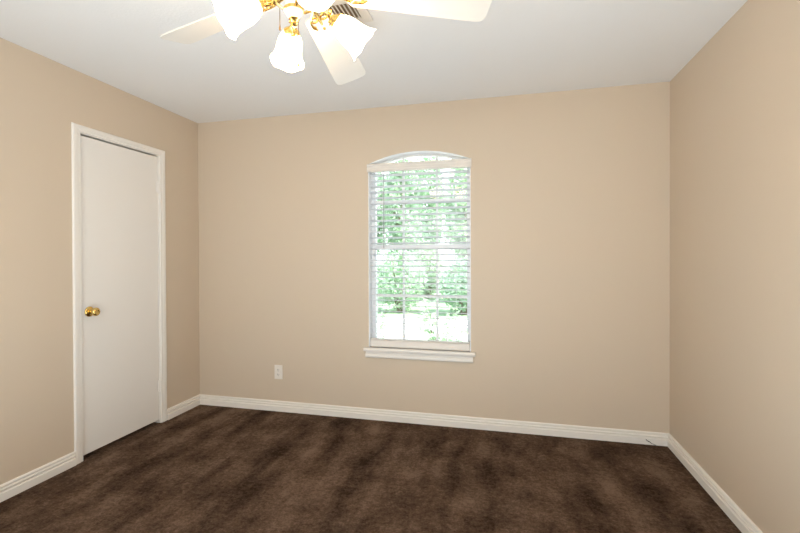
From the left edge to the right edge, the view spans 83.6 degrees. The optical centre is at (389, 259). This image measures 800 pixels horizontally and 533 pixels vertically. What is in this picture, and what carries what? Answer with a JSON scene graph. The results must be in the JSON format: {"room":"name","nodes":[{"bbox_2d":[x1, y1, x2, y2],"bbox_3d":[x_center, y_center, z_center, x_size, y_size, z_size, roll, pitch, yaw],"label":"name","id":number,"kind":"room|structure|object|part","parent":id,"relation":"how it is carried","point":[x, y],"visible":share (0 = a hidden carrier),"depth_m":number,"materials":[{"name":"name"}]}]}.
{"room":"empty bedroom","nodes":[
{"label":"empty bedroom","id":0,"kind":"room"},
{"bbox_2d":[0,38,199,484],"bbox_3d":[-2.293,0.104,1.683,0.140,2.540,4.880,0,0,14],"label":"wall","id":1,"kind":"structure","parent":0,"point":[41,96],"depth_m":2.63,"materials":[{"name":"beige paint"}]},
{"bbox_2d":[0,451,76,501],"bbox_3d":[-2.357,1.237,1.100,0.018,0.084,3.420,0,0,14],"label":"baseboard","id":2,"kind":"structure","parent":1,"relation":"attached to","point":[15,486],"depth_m":2.52,"materials":[{"name":"white paint"}]},
{"bbox_2d":[71,122,166,463],"bbox_3d":[-1.915,0.207,3.145,0.152,2.108,0.779,0,0,14],"label":"door frame","id":3,"kind":"structure","parent":1,"relation":"attached to","point":[77,130],"depth_m":2.80,"materials":[{"name":"white paint"}]},
{"bbox_2d":[80,135,161,455],"bbox_3d":[-1.845,0.224,3.127,0.102,2.020,0.669,0,0,14],"label":"door","id":4,"kind":"structure","parent":1,"relation":"in","point":[120,186],"depth_m":3.09,"materials":[{"name":"white paint"}]},
{"bbox_3d":[-1.887,0.331,2.859,0.051,0.055,0.055,0,0,14],"label":"knob","id":5,"kind":"part","parent":4,"relation":"part of","materials":[{"name":"gold metal"}]},
{"bbox_2d":[167,394,199,419],"bbox_3d":[-1.696,1.214,3.707,0.018,0.084,0.401,0,0,14],"label":"baseboard","id":6,"kind":"structure","parent":1,"relation":"attached to","point":[184,406],"depth_m":3.68,"materials":[{"name":"white paint"}]},
{"bbox_2d":[0,405,741,532],"bbox_3d":[-0.452,1.331,1.227,3.849,0.120,4.800,0,0,14],"label":"floor","id":7,"kind":"structure","parent":0,"point":[204,468],"depth_m":2.50,"materials":[{"name":"brown carpet"}]},
{"bbox_2d":[0,0,747,122],"bbox_3d":[-0.461,-1.229,1.207,3.929,0.120,4.880,0,0,14],"label":"ceiling","id":8,"kind":"structure","parent":0,"point":[520,47],"depth_m":2.54,"materials":[{"name":"white paint"}]},
{"bbox_2d":[160,0,491,84],"bbox_3d":[-0.296,-0.912,1.548,1.285,0.520,1.255,0,0,14],"label":"ceiling fan","id":9,"kind":"object","parent":8,"relation":"hanging from","point":[339,38],"visible":1,"depth_m":1.61,"materials":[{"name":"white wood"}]},
{"bbox_3d":[-0.653,-0.900,1.699,0.512,0.054,0.145,0,1,28],"label":"blade","id":10,"kind":"part","parent":9,"relation":"part of","materials":[{"name":"white wood"}]},
{"bbox_3d":[-0.493,-0.778,1.440,0.152,0.144,0.124,-1,1,-39],"label":"lamp shade","id":11,"kind":"part","parent":9,"relation":"part of","materials":[{"name":"white glass"}]},
{"bbox_3d":[-0.384,-0.848,1.477,0.073,0.027,0.012,0,1,-32],"label":"lamp arm","id":12,"kind":"part","parent":9,"relation":"part of","materials":[{"name":"gold metal"}]},
{"bbox_3d":[-0.370,-0.781,1.690,0.124,0.144,0.152,-1,1,-39],"label":"lamp shade","id":13,"kind":"part","parent":9,"relation":"part of","materials":[{"name":"white glass"}]},
{"bbox_3d":[-0.307,-0.762,1.507,0.007,0.224,0.006,0,0,14],"label":"pull chain","id":14,"kind":"part","parent":9,"relation":"part of","materials":[{"name":"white metal"}]},
{"bbox_3d":[-0.221,-0.804,1.316,0.139,0.141,0.149,0,0,14],"label":"lamp shade","id":15,"kind":"part","parent":9,"relation":"part of","materials":[{"name":"white glass"}]},
{"bbox_3d":[-0.244,-0.848,1.533,0.098,0.027,0.011,0,0,-15],"label":"lamp arm","id":16,"kind":"part","parent":9,"relation":"part of","materials":[{"name":"gold metal"}]},
{"bbox_3d":[-0.224,-0.885,1.910,0.145,0.085,0.512,0,0,10],"label":"blade","id":17,"kind":"part","parent":9,"relation":"part of","materials":[{"name":"white wood"}]},
{"bbox_3d":[-0.121,-0.782,1.584,0.149,0.141,0.139,0,0,14],"label":"lamp shade","id":18,"kind":"part","parent":9,"relation":"part of","materials":[{"name":"white glass"}]},
{"bbox_3d":[0.108,-0.917,1.567,0.512,0.061,0.146,0,0,-8],"label":"blade","id":19,"kind":"part","parent":9,"relation":"part of","materials":[{"name":"white wood"}]},
{"bbox_2d":[311,0,372,22],"bbox_3d":[-0.234,-1.169,2.116,0.262,0.015,0.223,0,0,14],"label":"ceiling vent","id":20,"kind":"object","parent":8,"relation":"in","point":[362,15],"visible":0.31,"depth_m":2.10,"materials":[{"name":"white metal"}]},
{"bbox_2d":[198,82,669,432],"bbox_3d":[0.126,0.081,3.514,3.929,2.540,0.140,0,0,14],"label":"wall","id":21,"kind":"structure","parent":0,"point":[570,190],"depth_m":3.30,"materials":[{"name":"beige paint"}]},
{"bbox_2d":[274,365,282,378],"bbox_3d":[-0.922,0.930,3.711,0.072,0.116,0.009,0,0,14],"label":"wall outlet","id":22,"kind":"object","parent":21,"relation":"attached to","point":[278,371],"visible":1,"depth_m":3.71,"materials":[{"name":"beige plastic"}]},
{"bbox_2d":[363,151,474,362],"bbox_3d":[0.230,-0.033,3.466,0.859,1.596,0.179,0,0,14],"label":"window","id":23,"kind":"structure","parent":21,"relation":"in","point":[372,352],"depth_m":3.48,"materials":[{"name":"white plastic"}]},
{"bbox_2d":[367,158,470,350],"bbox_3d":[0.224,-0.033,3.440,0.806,1.434,0.080,0,0,14],"label":"window blind","id":24,"kind":"object","parent":23,"relation":"attached to","point":[456,345],"visible":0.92,"depth_m":3.44,"materials":[{"name":"white plastic"}]},
{"bbox_3d":[0.229,0.657,3.457,0.775,0.053,0.050,0,0,14],"label":"rail","id":25,"kind":"part","parent":24,"relation":"part of","materials":[{"name":"white plastic"}]},
{"bbox_3d":[0.224,-0.716,3.446,0.775,0.045,0.054,0,0,14],"label":"head rail","id":26,"kind":"part","parent":24,"relation":"part of","materials":[{"name":"white plastic"}]},
{"bbox_3d":[0.225,0.699,3.441,0.859,0.028,0.116,0,0,14],"label":"sill","id":27,"kind":"part","parent":23,"relation":"part of","materials":[{"name":"white paint"}]},
{"bbox_3d":[0.241,-0.103,3.511,0.721,0.037,0.030,0,0,14],"label":"meeting rail","id":28,"kind":"part","parent":23,"relation":"part of","materials":[{"name":"white plastic"}]},
{"bbox_2d":[200,394,668,445],"bbox_3d":[0.111,1.210,3.447,3.649,0.084,0.018,0,0,14],"label":"baseboard","id":29,"kind":"structure","parent":21,"relation":"attached to","point":[514,426],"depth_m":3.36,"materials":[{"name":"white paint"}]},
{"bbox_2d":[670,0,799,532],"bbox_3d":[1.380,0.098,0.752,0.140,2.540,4.880,0,0,14],"label":"wall","id":30,"kind":"structure","parent":0,"point":[735,104],"depth_m":2.09,"materials":[{"name":"beige paint"}]},
{"bbox_2d":[667,433,762,532],"bbox_3d":[1.308,1.226,0.780,0.018,0.084,4.600,0,0,14],"label":"baseboard","id":31,"kind":"structure","parent":30,"relation":"attached to","point":[730,508],"depth_m":2.34,"materials":[{"name":"white paint"}]},
{"label":"outside","id":32,"kind":"structure","parent":0,"visible":0},
{"bbox_2d":[377,317,466,341],"bbox_3d":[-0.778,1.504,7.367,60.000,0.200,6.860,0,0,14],"label":"ground","id":33,"kind":"structure","parent":32,"point":[388,332],"depth_m":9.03,"materials":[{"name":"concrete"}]},
{"bbox_2d":[378,304,392,337],"bbox_3d":[-0.312,0.887,4.963,0.543,1.071,0.656,0,1,34],"label":"shrub","id":34,"kind":"object","parent":33,"relation":"on","point":[386,307],"visible":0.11,"depth_m":5.02,"materials":[{"name":"green plant"}]},
{"bbox_2d":[419,298,466,340],"bbox_3d":[0.594,0.913,4.924,0.719,1.014,0.396,0,1,43],"label":"shrub","id":35,"kind":"object","parent":33,"relation":"on","point":[431,332],"visible":0.24,"depth_m":4.95,"materials":[{"name":"green plant"}]},
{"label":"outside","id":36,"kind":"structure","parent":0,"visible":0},
{"bbox_2d":[377,263,466,318],"bbox_3d":[10.258,1.128,50.919,120.000,0.190,83.000,0,0,14],"label":"lawn","id":37,"kind":"structure","parent":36,"point":[409,313],"depth_m":12.15,"materials":[{"name":"green plant"}]},
{"bbox_2d":[377,172,396,279],"bbox_3d":[-0.659,-1.440,17.841,1.850,5.579,1.940,-1,1,-41],"label":"leafy tree","id":38,"kind":"object","parent":37,"relation":"on","point":[380,178],"visible":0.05,"depth_m":17.66,"materials":[{"name":"green plant"}]},
{"bbox_2d":[377,158,428,301],"bbox_3d":[0.355,-0.973,14.172,1.888,4.686,1.753,0,0,14],"label":"leafy tree","id":39,"kind":"object","parent":37,"relation":"on","point":[406,160],"visible":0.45,"depth_m":13.85,"materials":[{"name":"green plant"}]},
{"bbox_2d":[377,250,428,312],"bbox_3d":[0.256,0.493,11.720,1.475,1.803,1.496,0,1,-29],"label":"round bush","id":40,"kind":"object","parent":37,"relation":"on","point":[407,257],"visible":0.61,"depth_m":11.49,"materials":[{"name":"green plant"}]},
{"bbox_2d":[411,157,446,273],"bbox_3d":[1.552,-1.571,17.562,1.917,5.826,1.986,0,0,14],"label":"leafy tree","id":41,"kind":"object","parent":37,"relation":"on","point":[417,158],"visible":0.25,"depth_m":17.20,"materials":[{"name":"green plant"}]},
{"bbox_2d":[415,240,445,294],"bbox_3d":[1.323,0.324,15.659,1.307,2.067,1.278,0,1,-32],"label":"round bush","id":42,"kind":"object","parent":37,"relation":"on","point":[422,257],"visible":0.41,"depth_m":15.40,"materials":[{"name":"green plant"}]},
{"bbox_2d":[439,168,466,303],"bbox_3d":[2.345,-0.923,13.707,1.699,4.587,1.872,0,0,14],"label":"leafy tree","id":43,"kind":"object","parent":37,"relation":"on","point":[458,251],"visible":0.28,"depth_m":13.46,"materials":[{"name":"green plant"}]},
{"bbox_2d":[439,255,466,314],"bbox_3d":[1.886,0.639,11.310,1.425,1.560,1.454,0,0,14],"label":"round bush","id":44,"kind":"object","parent":37,"relation":"on","point":[459,263],"visible":0.41,"depth_m":11.08,"materials":[{"name":"green plant"}]}
]}

